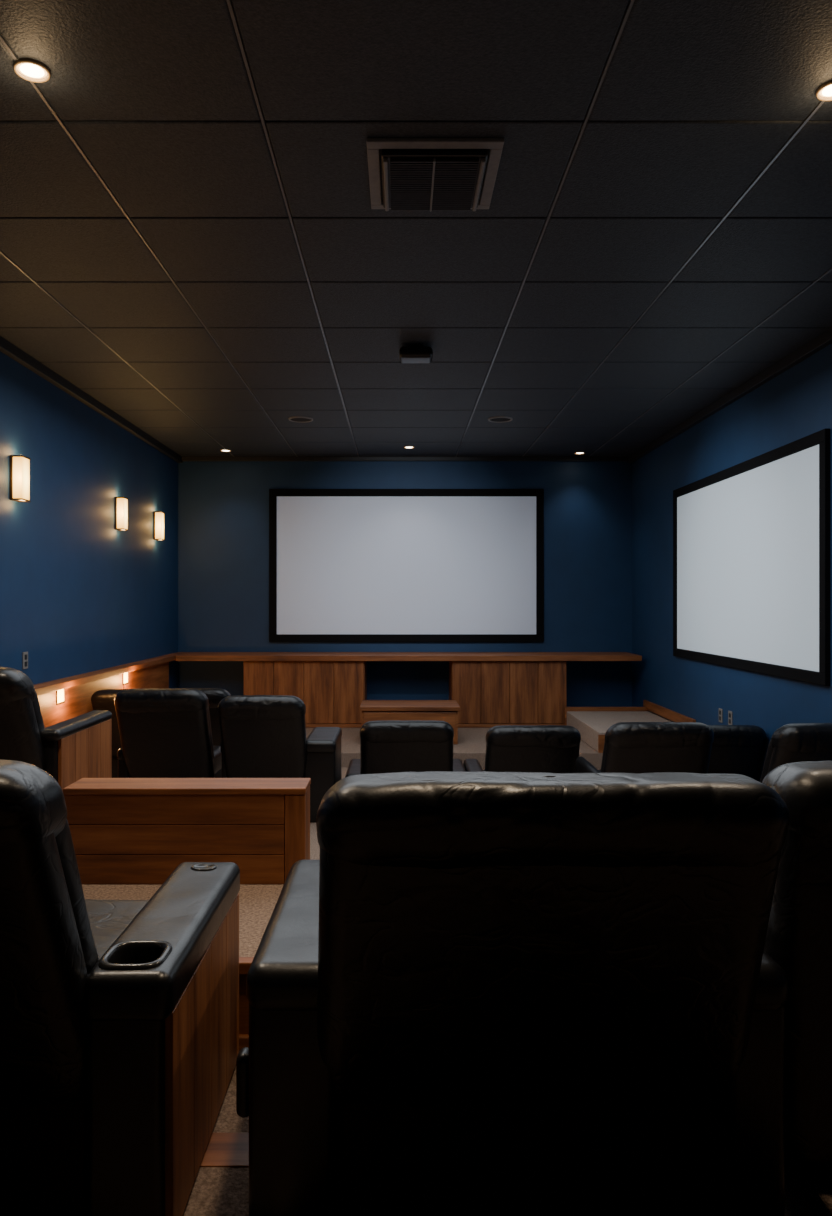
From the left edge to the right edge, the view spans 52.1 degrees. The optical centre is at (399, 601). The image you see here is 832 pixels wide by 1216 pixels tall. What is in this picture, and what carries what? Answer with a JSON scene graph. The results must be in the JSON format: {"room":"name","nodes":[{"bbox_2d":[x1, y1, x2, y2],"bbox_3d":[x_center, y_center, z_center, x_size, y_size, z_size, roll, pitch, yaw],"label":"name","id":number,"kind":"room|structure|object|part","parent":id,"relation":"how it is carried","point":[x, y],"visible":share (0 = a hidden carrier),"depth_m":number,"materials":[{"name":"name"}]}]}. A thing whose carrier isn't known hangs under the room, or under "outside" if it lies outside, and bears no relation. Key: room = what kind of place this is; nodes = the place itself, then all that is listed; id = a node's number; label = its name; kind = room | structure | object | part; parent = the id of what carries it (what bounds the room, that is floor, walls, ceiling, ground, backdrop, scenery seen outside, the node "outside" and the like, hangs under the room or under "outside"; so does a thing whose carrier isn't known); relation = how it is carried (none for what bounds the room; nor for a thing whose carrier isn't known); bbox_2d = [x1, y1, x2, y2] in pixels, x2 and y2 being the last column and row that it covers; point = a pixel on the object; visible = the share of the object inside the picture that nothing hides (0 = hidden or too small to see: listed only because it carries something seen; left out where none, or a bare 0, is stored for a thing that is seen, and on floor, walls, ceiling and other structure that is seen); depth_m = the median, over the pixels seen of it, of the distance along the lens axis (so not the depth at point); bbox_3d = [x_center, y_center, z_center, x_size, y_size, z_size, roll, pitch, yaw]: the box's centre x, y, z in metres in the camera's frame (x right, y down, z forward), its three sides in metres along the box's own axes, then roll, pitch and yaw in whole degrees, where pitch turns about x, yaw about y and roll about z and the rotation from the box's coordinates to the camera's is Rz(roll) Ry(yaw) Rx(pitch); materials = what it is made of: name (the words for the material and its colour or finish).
{"room":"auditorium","nodes":[
{"label":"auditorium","id":0,"kind":"room"},
{"bbox_2d":[0,351,177,687],"bbox_3d":[-2.630,0.010,4.125,0.120,3.580,11.450,0,0,0],"label":"wall","id":1,"kind":"structure","parent":0,"point":[80,594],"depth_m":6.75,"materials":[{"name":"blue paint"}]},
{"bbox_2d":[10,455,30,501],"bbox_3d":[-2.528,-0.820,5.660,0.084,0.296,0.136,0,0,0],"label":"wall sconce","id":2,"kind":"object","parent":1,"relation":"attached to","point":[19,464],"visible":1,"depth_m":5.60,"materials":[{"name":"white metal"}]},
{"bbox_3d":[-2.561,-0.820,5.660,0.018,0.296,0.136,0,0,0],"label":"plate","id":3,"kind":"part","parent":2,"relation":"part of","materials":[{"name":"brown metal"}]},
{"bbox_3d":[-2.522,-0.820,5.660,0.060,0.276,0.120,0,0,0],"label":"lamp shade","id":4,"kind":"part","parent":2,"relation":"part of","materials":[{"name":"white glass"}]},
{"bbox_2d":[22,652,27,668],"bbox_3d":[-2.564,0.400,5.820,0.012,0.115,0.075,0,0,0],"label":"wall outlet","id":5,"kind":"object","parent":1,"relation":"attached to","point":[24,654],"visible":1,"depth_m":5.80,"materials":[{"name":"plastic"}]},
{"bbox_2d":[0,336,181,462],"bbox_3d":[-2.545,-1.645,4.125,0.050,0.070,11.450,0,0,0],"label":"trim","id":6,"kind":"structure","parent":1,"relation":"attached to","point":[6,347],"depth_m":6.66,"materials":[{"name":"paint"}]},
{"bbox_2d":[34,652,188,727],"bbox_3d":[-2.501,1.040,7.475,0.138,0.920,4.730,0,0,0],"label":"wainscoting","id":7,"kind":"structure","parent":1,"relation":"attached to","point":[152,672],"depth_m":6.87,"materials":[{"name":"brown wood"}]},
{"bbox_2d":[56,689,64,704],"bbox_3d":[-2.496,0.690,6.250,0.008,0.120,0.144,0,0,0],"label":"step light","id":8,"kind":"object","parent":7,"relation":"attached to","point":[60,694],"visible":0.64,"depth_m":6.25,"materials":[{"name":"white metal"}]},
{"bbox_3d":[-2.535,1.065,6.405,0.070,0.870,2.570,0,0,0],"label":"panel","id":9,"kind":"part","parent":7,"relation":"part of","materials":[{"name":"brown wood"}]},
{"bbox_2d":[123,672,127,684],"bbox_3d":[-2.496,0.690,7.730,0.008,0.120,0.144,0,0,0],"label":"step light","id":10,"kind":"object","parent":7,"relation":"attached to","point":[125,675],"visible":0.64,"depth_m":7.73,"materials":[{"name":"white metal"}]},
{"bbox_3d":[-2.535,1.000,8.455,0.070,0.740,1.490,0,0,0],"label":"panel","id":11,"kind":"part","parent":7,"relation":"part of","materials":[{"name":"brown wood"}]},
{"bbox_2d":[115,497,127,530],"bbox_3d":[-2.528,-0.800,7.720,0.084,0.296,0.136,0,0,0],"label":"wall sconce","id":12,"kind":"object","parent":1,"relation":"attached to","point":[121,503],"visible":1,"depth_m":7.66,"materials":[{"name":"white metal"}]},
{"bbox_3d":[-2.561,-0.800,7.720,0.018,0.296,0.136,0,0,0],"label":"plate","id":13,"kind":"part","parent":12,"relation":"part of","materials":[{"name":"brown metal"}]},
{"bbox_2d":[153,511,164,540],"bbox_3d":[-2.528,-0.797,8.920,0.084,0.296,0.136,0,0,0],"label":"wall sconce","id":14,"kind":"object","parent":1,"relation":"attached to","point":[158,516],"visible":1,"depth_m":8.86,"materials":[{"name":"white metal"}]},
{"bbox_3d":[-2.561,-0.797,8.920,0.018,0.296,0.136,0,0,0],"label":"plate","id":15,"kind":"part","parent":14,"relation":"part of","materials":[{"name":"brown metal"}]},
{"bbox_3d":[-2.522,-0.797,8.920,0.060,0.276,0.120,0,0,0],"label":"lamp shade","id":16,"kind":"part","parent":14,"relation":"part of","materials":[{"name":"white glass"}]},
{"bbox_2d":[239,957,253,1049],"bbox_3d":[-1.335,1.056,2.237,2.470,0.228,0.045,0,0,0],"label":"trim","id":17,"kind":"structure","parent":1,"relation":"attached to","point":[244,962],"depth_m":2.23,"materials":[{"name":"brown wood"}]},
{"bbox_2d":[82,884,283,956],"bbox_3d":[-1.335,1.373,2.650,2.470,0.855,0.800,0,0,0],"label":"floor","id":18,"kind":"structure","parent":0,"point":[257,902],"depth_m":2.71,"materials":[{"name":"carpet"}]},
{"bbox_2d":[63,778,310,883],"bbox_3d":[-0.721,0.783,2.923,0.811,0.323,0.174,0,0,0],"label":"wall","id":19,"kind":"structure","parent":0,"point":[123,830],"depth_m":2.84,"materials":[{"name":"brown wood"}]},
{"bbox_3d":[-0.351,0.794,2.920,0.068,0.301,0.160,0,0,0],"label":"post","id":20,"kind":"part","parent":19,"relation":"part of","materials":[{"name":"brown wood"}]},
{"bbox_2d":[200,1133,248,1166],"bbox_3d":[-1.360,1.179,1.815,2.420,0.023,0.110,0,0,0],"label":"trim","id":21,"kind":"structure","parent":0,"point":[223,1149],"depth_m":1.80,"materials":[{"name":"brown wood"}]},
{"bbox_2d":[310,768,347,859],"bbox_3d":[-1.435,1.650,5.375,2.270,0.300,4.650,0,0,0],"label":"floor","id":22,"kind":"structure","parent":0,"point":[314,845],"depth_m":5.35,"materials":[{"name":"carpet"}]},
{"bbox_2d":[91,689,123,777],"bbox_3d":[-2.205,1.100,7.200,0.550,0.800,0.950,0,0,0],"label":"recliner","id":23,"kind":"object","parent":22,"relation":"on","point":[103,699],"visible":0.2,"depth_m":6.79,"materials":[{"name":"black leather"}]},
{"bbox_3d":[-2.205,1.018,6.927,0.540,0.564,0.360,0,0,0],"label":"backrest","id":24,"kind":"part","parent":23,"relation":"part of","materials":[{"name":"black leather"}]},
{"bbox_2d":[114,688,221,777],"bbox_3d":[-1.599,1.035,5.981,0.649,0.930,0.949,0,0,0],"label":"recliner","id":25,"kind":"object","parent":22,"relation":"on","point":[166,732],"visible":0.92,"depth_m":5.64,"materials":[{"name":"black leather"}]},
{"bbox_3d":[-1.885,1.260,6.090,0.070,0.480,0.640,0,0,0],"label":"armrest","id":26,"kind":"part","parent":25,"relation":"part of","materials":[{"name":"black leather"}]},
{"bbox_2d":[207,707,213,758],"bbox_3d":[-1.580,0.882,5.781,0.588,0.475,0.320,0,0,0],"label":"cushion","id":27,"kind":"object","parent":25,"relation":"on","point":[210,752],"depth_m":5.74,"materials":[{"name":"black leather"}]},
{"bbox_3d":[-1.580,1.165,6.145,0.534,0.176,0.570,0,0,0],"label":"seat","id":28,"kind":"part","parent":25,"relation":"part of","materials":[{"name":"black leather"}]},
{"bbox_2d":[174,688,230,745],"bbox_3d":[-1.635,1.095,7.200,0.550,0.811,0.951,0,0,0],"label":"recliner","id":29,"kind":"object","parent":22,"relation":"on","point":[215,695],"visible":0.2,"depth_m":6.79,"materials":[{"name":"black leather"}]},
{"bbox_3d":[-1.635,1.013,6.931,0.540,0.574,0.368,0,0,0],"label":"backrest","id":30,"kind":"part","parent":29,"relation":"part of","materials":[{"name":"black leather"}]},
{"bbox_2d":[218,695,341,821],"bbox_3d":[-0.828,1.057,5.980,0.783,0.886,0.951,0,0,0],"label":"recliner","id":31,"kind":"object","parent":22,"relation":"on","point":[263,736],"visible":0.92,"depth_m":5.67,"materials":[{"name":"black leather"}]},
{"bbox_3d":[-1.195,1.235,6.090,0.040,0.530,0.640,0,0,0],"label":"armrest","id":32,"kind":"part","parent":31,"relation":"part of","materials":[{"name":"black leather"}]},
{"bbox_3d":[-0.915,0.976,5.729,0.565,0.649,0.401,0,0,0],"label":"backrest","id":33,"kind":"part","parent":31,"relation":"part of","materials":[{"name":"black leather"}]},
{"bbox_3d":[-0.547,1.235,6.090,0.215,0.530,0.640,0,0,0],"label":"armrest","id":34,"kind":"part","parent":31,"relation":"part of","materials":[{"name":"black leather"}]},
{"bbox_2d":[178,461,631,706],"bbox_3d":[0.060,0.010,9.910,5.500,3.580,0.120,0,0,0],"label":"wall","id":35,"kind":"structure","parent":0,"point":[223,506],"depth_m":9.85,"materials":[{"name":"blue paint"}]},
{"bbox_2d":[182,456,628,460],"bbox_3d":[0.060,-1.655,9.830,5.160,0.050,0.040,0,0,0],"label":"trim","id":36,"kind":"structure","parent":35,"relation":"attached to","point":[184,458],"depth_m":9.81,"materials":[{"name":"paint"}]},
{"bbox_2d":[269,489,543,641],"bbox_3d":[0.075,-0.422,9.825,3.170,1.765,0.050,0,0,0],"label":"projection screen","id":37,"kind":"object","parent":35,"relation":"attached to","point":[346,565],"visible":1,"depth_m":9.81,"materials":[{"name":"white fabric"}]},
{"bbox_2d":[0,0,831,456],"bbox_3d":[0.130,-1.690,4.125,4.110,0.021,11.450,0,0,0],"label":"ceiling grid","id":38,"kind":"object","parent":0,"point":[229,3],"depth_m":3.82,"materials":[{"name":"metal"}]},
{"bbox_2d":[0,0,831,456],"bbox_3d":[0.060,-1.730,4.125,5.260,0.100,11.450,0,0,0],"label":"ceiling","id":39,"kind":"structure","parent":0,"point":[695,99],"depth_m":3.74,"materials":[{"name":"grey tile"}]},
{"bbox_2d":[13,58,50,82],"bbox_3d":[-1.160,-1.674,2.680,0.108,0.012,0.108,0,0,0],"label":"recessed light","id":40,"kind":"object","parent":39,"relation":"in","point":[27,69],"visible":1,"depth_m":2.67,"materials":[{"name":"glass"}]},
{"bbox_2d":[288,416,312,422],"bbox_3d":[-0.910,-1.674,7.800,0.228,0.012,0.228,0,0,0],"label":"ceiling speaker","id":41,"kind":"object","parent":39,"relation":"attached to","point":[301,419],"visible":1,"depth_m":7.79,"materials":[{"name":"paint"}]},
{"bbox_2d":[290,418,310,421],"bbox_3d":[-0.910,-1.674,7.800,0.192,0.002,0.192,0,0,0],"label":"grille","id":42,"kind":"object","parent":41,"relation":"attached to","point":[291,419],"depth_m":7.80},
{"bbox_2d":[399,345,432,363],"bbox_3d":[0.105,-1.635,5.612,0.220,0.090,0.205,0,0,0],"label":"projector","id":43,"kind":"object","parent":39,"relation":"attached to","point":[420,354],"visible":1,"depth_m":5.52,"materials":[{"name":"black plastic"}]},
{"bbox_2d":[366,138,503,211],"bbox_3d":[0.128,-1.655,3.340,0.500,0.050,0.530,0,0,0],"label":"ceiling vent","id":44,"kind":"object","parent":39,"relation":"in","point":[430,174],"visible":1,"depth_m":3.25,"materials":[{"name":"metal"}]},
{"bbox_2d":[390,159,478,209],"bbox_3d":[0.128,-1.641,3.351,0.330,0.013,0.392,0,0,0],"label":"grille","id":45,"kind":"object","parent":44,"relation":"attached to","point":[415,184],"depth_m":3.33,"materials":[{"name":"metal"}]},
{"bbox_2d":[488,416,512,422],"bbox_3d":[0.920,-1.674,7.800,0.228,0.012,0.228,0,0,0],"label":"ceiling speaker","id":46,"kind":"object","parent":39,"relation":"attached to","point":[498,419],"visible":1,"depth_m":7.79,"materials":[{"name":"paint"}]},
{"bbox_2d":[490,418,510,421],"bbox_3d":[0.920,-1.674,7.800,0.192,0.002,0.192,0,0,0],"label":"grille","id":47,"kind":"object","parent":46,"relation":"attached to","point":[491,419],"depth_m":7.80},
{"bbox_2d":[816,80,831,100],"bbox_3d":[1.420,-1.674,2.780,0.108,0.012,0.108,0,0,0],"label":"recessed light","id":48,"kind":"object","parent":39,"relation":"in","point":[824,92],"visible":1,"depth_m":2.79,"materials":[{"name":"glass"}]},
{"bbox_2d":[306,728,602,769],"bbox_3d":[0.060,1.585,8.775,5.260,0.430,2.150,0,0,0],"label":"floor","id":49,"kind":"structure","parent":0,"point":[471,744],"depth_m":8.00,"materials":[{"name":"carpet"}]},
{"bbox_2d":[243,661,366,727],"bbox_3d":[-1.048,1.005,9.544,1.325,0.730,0.572,0,0,0],"label":"base cabinet","id":50,"kind":"object","parent":49,"relation":"on","point":[332,693],"visible":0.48,"depth_m":9.26,"materials":[{"name":"brown wood"}]},
{"bbox_3d":[-1.540,0.989,9.269,0.324,0.673,0.022,0,0,0],"label":"door","id":51,"kind":"part","parent":50,"relation":"part of","materials":[{"name":"brown wood"}]},
{"bbox_3d":[-1.212,0.989,9.269,0.324,0.673,0.022,0,0,0],"label":"door","id":52,"kind":"part","parent":50,"relation":"part of","materials":[{"name":"brown wood"}]},
{"bbox_3d":[-0.883,0.989,9.269,0.324,0.673,0.022,0,0,0],"label":"door","id":53,"kind":"part","parent":50,"relation":"part of","materials":[{"name":"brown wood"}]},
{"bbox_3d":[-0.555,0.989,9.269,0.324,0.673,0.022,0,0,0],"label":"door","id":54,"kind":"part","parent":50,"relation":"part of","materials":[{"name":"brown wood"}]},
{"bbox_2d":[176,652,641,660],"bbox_3d":[0.095,0.610,9.525,5.050,0.060,0.650,0,0,0],"label":"countertop","id":55,"kind":"structure","parent":50,"relation":"on","point":[191,656],"depth_m":9.20,"materials":[{"name":"brown wood"}]},
{"bbox_2d":[360,700,459,743],"bbox_3d":[0.095,1.188,8.428,0.960,0.365,0.565,0,0,0],"label":"bench","id":56,"kind":"object","parent":49,"relation":"on","point":[372,710],"visible":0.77,"depth_m":8.16,"materials":[{"name":"brown wood"}]},
{"bbox_3d":[0.095,1.200,8.164,0.880,0.280,0.012,0,0,0],"label":"panel","id":57,"kind":"part","parent":56,"relation":"part of","materials":[{"name":"brown wood"}]},
{"bbox_2d":[449,661,566,727],"bbox_3d":[1.193,1.005,9.544,1.254,0.730,0.572,0,0,0],"label":"base cabinet","id":58,"kind":"object","parent":49,"relation":"on","point":[488,694],"visible":0.8,"depth_m":9.26,"materials":[{"name":"brown wood"}]},
{"bbox_3d":[0.727,0.989,9.269,0.306,0.673,0.022,0,0,0],"label":"door","id":59,"kind":"part","parent":58,"relation":"part of","materials":[{"name":"brown wood"}]},
{"bbox_3d":[1.038,0.989,9.269,0.306,0.673,0.022,0,0,0],"label":"door","id":60,"kind":"part","parent":58,"relation":"part of","materials":[{"name":"brown wood"}]},
{"bbox_3d":[1.348,0.989,9.269,0.306,0.673,0.022,0,0,0],"label":"door","id":61,"kind":"part","parent":58,"relation":"part of","materials":[{"name":"brown wood"}]},
{"bbox_3d":[1.659,0.989,9.269,0.306,0.673,0.022,0,0,0],"label":"door","id":62,"kind":"part","parent":58,"relation":"part of","materials":[{"name":"brown wood"}]},
{"bbox_2d":[565,707,670,752],"bbox_3d":[2.237,1.252,8.463,0.905,0.235,1.505,0,0,0],"label":"platform","id":63,"kind":"object","parent":49,"relation":"on","point":[592,723],"visible":0.52,"depth_m":8.63,"materials":[{"name":"beige carpet"}]},
{"bbox_3d":[2.245,1.288,7.716,0.890,0.165,0.013,0,0,0],"label":"panel","id":64,"kind":"part","parent":63,"relation":"part of","materials":[{"name":"brown wood"}]},
{"bbox_2d":[183,1050,831,1215],"bbox_3d":[0.060,1.485,1.000,5.260,0.630,5.200,0,0,0],"label":"floor","id":65,"kind":"structure","parent":0,"point":[216,1191],"depth_m":1.70,"materials":[{"name":"carpet"}]},
{"bbox_2d":[0,759,239,1215],"bbox_3d":[-0.910,0.711,1.725,1.008,0.918,0.960,0,0,0],"label":"recliner","id":66,"kind":"object","parent":65,"relation":"on","point":[119,1019],"visible":1,"depth_m":1.52,"materials":[{"name":"black leather"}]},
{"bbox_3d":[-0.915,0.629,1.476,0.724,0.682,0.405,0,0,0],"label":"backrest","id":67,"kind":"part","parent":66,"relation":"part of","materials":[{"name":"black leather"}]},
{"bbox_2d":[55,819,98,972],"bbox_3d":[-0.915,0.558,1.524,0.704,0.463,0.301,0,0,0],"label":"cushion","id":68,"kind":"object","parent":66,"relation":"on","point":[75,948],"depth_m":1.46,"materials":[{"name":"black leather"}]},
{"bbox_3d":[-0.915,0.835,1.895,0.694,0.176,0.570,0,0,0],"label":"seat","id":69,"kind":"part","parent":66,"relation":"part of","materials":[{"name":"black leather"}]},
{"bbox_3d":[-0.494,0.930,1.840,0.141,0.480,0.640,0,0,0],"label":"armrest","id":70,"kind":"part","parent":66,"relation":"part of","materials":[{"name":"black leather"}]},
{"bbox_3d":[-0.418,0.951,1.851,0.016,0.415,0.632,0,0,0],"label":"panel","id":71,"kind":"part","parent":66,"relation":"part of","materials":[{"name":"brown wood"}]},
{"bbox_2d":[236,771,789,1215],"bbox_3d":[0.203,0.723,1.756,1.019,0.893,0.958,0,0,0],"label":"recliner","id":72,"kind":"object","parent":65,"relation":"on","point":[484,993],"visible":1,"depth_m":1.49,"materials":[{"name":"black leather"}]},
{"bbox_3d":[-0.292,0.905,1.603,0.030,0.120,0.045,0,0,0],"label":"recline lever","id":73,"kind":"part","parent":72,"relation":"part of","materials":[{"name":"black plastic"}]},
{"bbox_3d":[-0.198,0.930,1.870,0.162,0.480,0.640,0,0,0],"label":"armrest","id":74,"kind":"part","parent":72,"relation":"part of","materials":[{"name":"black leather"}]},
{"bbox_3d":[0.243,0.641,1.501,0.806,0.657,0.394,0,0,0],"label":"backrest","id":75,"kind":"part","parent":72,"relation":"part of","materials":[{"name":"black leather"}]},
{"bbox_3d":[0.655,0.930,1.870,0.105,0.480,0.640,0,0,0],"label":"armrest","id":76,"kind":"part","parent":72,"relation":"part of","materials":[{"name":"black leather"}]},
{"bbox_2d":[762,761,831,1169],"bbox_3d":[1.157,0.745,2.076,0.839,0.850,0.978,0,0,0],"label":"recliner","id":77,"kind":"object","parent":65,"relation":"on","point":[799,930],"visible":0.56,"depth_m":1.66,"materials":[{"name":"black leather"}]},
{"bbox_2d":[632,343,831,781],"bbox_3d":[2.750,0.010,4.125,0.120,3.580,11.450,0,0,0],"label":"wall","id":78,"kind":"structure","parent":0,"point":[795,404],"depth_m":7.29,"materials":[{"name":"blue paint"}]},
{"bbox_2d":[643,700,695,721],"bbox_3d":[2.675,1.117,8.510,0.030,0.095,1.580,0,0,0],"label":"baseboard","id":79,"kind":"structure","parent":78,"relation":"attached to","point":[664,712],"depth_m":8.49,"materials":[{"name":"brown wood"}]},
{"bbox_2d":[719,708,722,722],"bbox_3d":[2.684,0.950,7.120,0.012,0.115,0.075,0,0,0],"label":"wall outlet","id":80,"kind":"object","parent":78,"relation":"attached to","point":[720,709],"visible":1,"depth_m":7.10,"materials":[{"name":"plastic"}]},
{"bbox_2d":[628,328,831,462],"bbox_3d":[2.665,-1.645,4.125,0.050,0.070,11.450,0,0,0],"label":"trim","id":81,"kind":"structure","parent":78,"relation":"attached to","point":[823,340],"depth_m":6.51,"materials":[{"name":"paint"}]},
{"bbox_2d":[728,711,732,724],"bbox_3d":[2.684,0.945,6.910,0.012,0.115,0.075,0,0,0],"label":"wall outlet","id":82,"kind":"object","parent":78,"relation":"attached to","point":[730,713],"visible":0.92,"depth_m":6.89,"materials":[{"name":"plastic"}]},
{"bbox_2d":[673,428,829,685],"bbox_3d":[2.672,-0.280,6.790,0.035,1.610,2.960,0,0,0],"label":"projection screen","id":83,"kind":"object","parent":78,"relation":"attached to","point":[751,537],"visible":1,"depth_m":6.29,"materials":[{"name":"white fabric"}]},
{"bbox_3d":[0.060,1.860,4.125,5.260,0.120,11.450,0,0,0],"label":"floor","id":84,"kind":"structure","parent":0,"visible":0},
{"bbox_2d":[345,720,465,777],"bbox_3d":[0.050,1.332,6.581,0.928,0.936,0.948,0,0,0],"label":"recliner","id":85,"kind":"object","parent":84,"relation":"on","point":[386,746],"visible":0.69,"depth_m":6.19,"materials":[{"name":"black leather"}]},
{"bbox_3d":[0.050,1.250,6.340,0.703,0.699,0.424,0,0,0],"label":"backrest","id":86,"kind":"part","parent":85,"relation":"part of","materials":[{"name":"black leather"}]},
{"bbox_2d":[463,725,580,772],"bbox_3d":[0.956,1.350,6.579,0.868,0.900,0.952,0,0,0],"label":"recliner","id":87,"kind":"object","parent":84,"relation":"on","point":[509,748],"visible":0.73,"depth_m":6.18,"materials":[{"name":"black leather"}]},
{"bbox_3d":[0.976,1.268,6.331,0.703,0.664,0.406,0,0,0],"label":"backrest","id":88,"kind":"part","parent":87,"relation":"part of","materials":[{"name":"black leather"}]},
{"bbox_2d":[708,725,766,779],"bbox_3d":[2.335,1.350,6.599,0.690,0.900,0.951,0,0,0],"label":"recliner","id":89,"kind":"object","parent":84,"relation":"on","point":[736,749],"visible":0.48,"depth_m":6.20,"materials":[{"name":"black leather"}]},
{"bbox_3d":[2.335,1.268,6.351,0.680,0.664,0.407,0,0,0],"label":"backrest","id":90,"kind":"part","parent":89,"relation":"part of","materials":[{"name":"black leather"}]},
{"bbox_3d":[-1.785,1.450,4.075,1.570,0.700,2.050,0,0,0],"label":"floor","id":91,"kind":"structure","parent":0,"visible":0},
{"bbox_2d":[0,667,111,790],"bbox_3d":[-1.890,0.680,3.810,0.908,0.840,0.950,0,0,0],"label":"recliner","id":92,"kind":"object","parent":91,"relation":"on","point":[71,750],"visible":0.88,"depth_m":3.60,"materials":[{"name":"black leather"}]},
{"bbox_3d":[-1.890,0.598,3.548,0.784,0.604,0.380,0,0,0],"label":"backrest","id":93,"kind":"part","parent":92,"relation":"part of","materials":[{"name":"black leather"}]},
{"bbox_2d":[32,691,44,744],"bbox_3d":[-1.890,0.527,3.591,0.763,0.385,0.278,0,0,0],"label":"cushion","id":94,"kind":"object","parent":92,"relation":"on","point":[38,729],"depth_m":3.54,"materials":[{"name":"black leather"}]},
{"bbox_3d":[-1.497,0.835,3.920,0.086,0.530,0.640,0,0,0],"label":"armrest","id":95,"kind":"part","parent":92,"relation":"part of","materials":[{"name":"black leather"}]},
{"bbox_3d":[-1.448,0.836,3.932,0.016,0.505,0.632,0,0,0],"label":"panel","id":96,"kind":"part","parent":92,"relation":"part of","materials":[{"name":"brown wood"}]},
{"bbox_3d":[1.895,1.700,4.890,1.590,0.200,2.380,0,0,0],"label":"floor","id":97,"kind":"structure","parent":0,"visible":0},
{"bbox_2d":[576,722,713,773],"bbox_3d":[1.585,1.167,5.580,0.688,0.865,0.950,0,0,0],"label":"recliner","id":98,"kind":"object","parent":97,"relation":"on","point":[629,747],"visible":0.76,"depth_m":5.17,"materials":[{"name":"black leather"}]},
{"bbox_2d":[600,742,605,772],"bbox_3d":[1.595,1.015,5.366,0.642,0.410,0.289,0,0,0],"label":"cushion","id":99,"kind":"object","parent":98,"relation":"on","point":[603,766],"depth_m":5.32,"materials":[{"name":"black leather"}]},
{"bbox_3d":[1.595,1.085,5.324,0.661,0.629,0.389,0,0,0],"label":"backrest","id":100,"kind":"part","parent":98,"relation":"part of","materials":[{"name":"black leather"}]},
{"bbox_2d":[760,723,831,782],"bbox_3d":[2.358,1.135,5.080,0.590,0.930,0.949,0,0,-3],"label":"recliner","id":101,"kind":"object","parent":97,"relation":"on","point":[795,742],"visible":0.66,"depth_m":4.65,"materials":[{"name":"black leather"}]},
{"bbox_2d":[760,740,772,782],"bbox_3d":[2.368,0.983,4.881,0.568,0.475,0.317,0,0,-3],"label":"cushion","id":102,"kind":"object","parent":101,"relation":"on","point":[768,763],"depth_m":4.81,"materials":[{"name":"black leather"}]},
{"bbox_3d":[2.370,1.053,4.838,0.580,0.694,0.422,0,0,-3],"label":"backrest","id":103,"kind":"part","parent":101,"relation":"part of","materials":[{"name":"black leather"}]}
]}

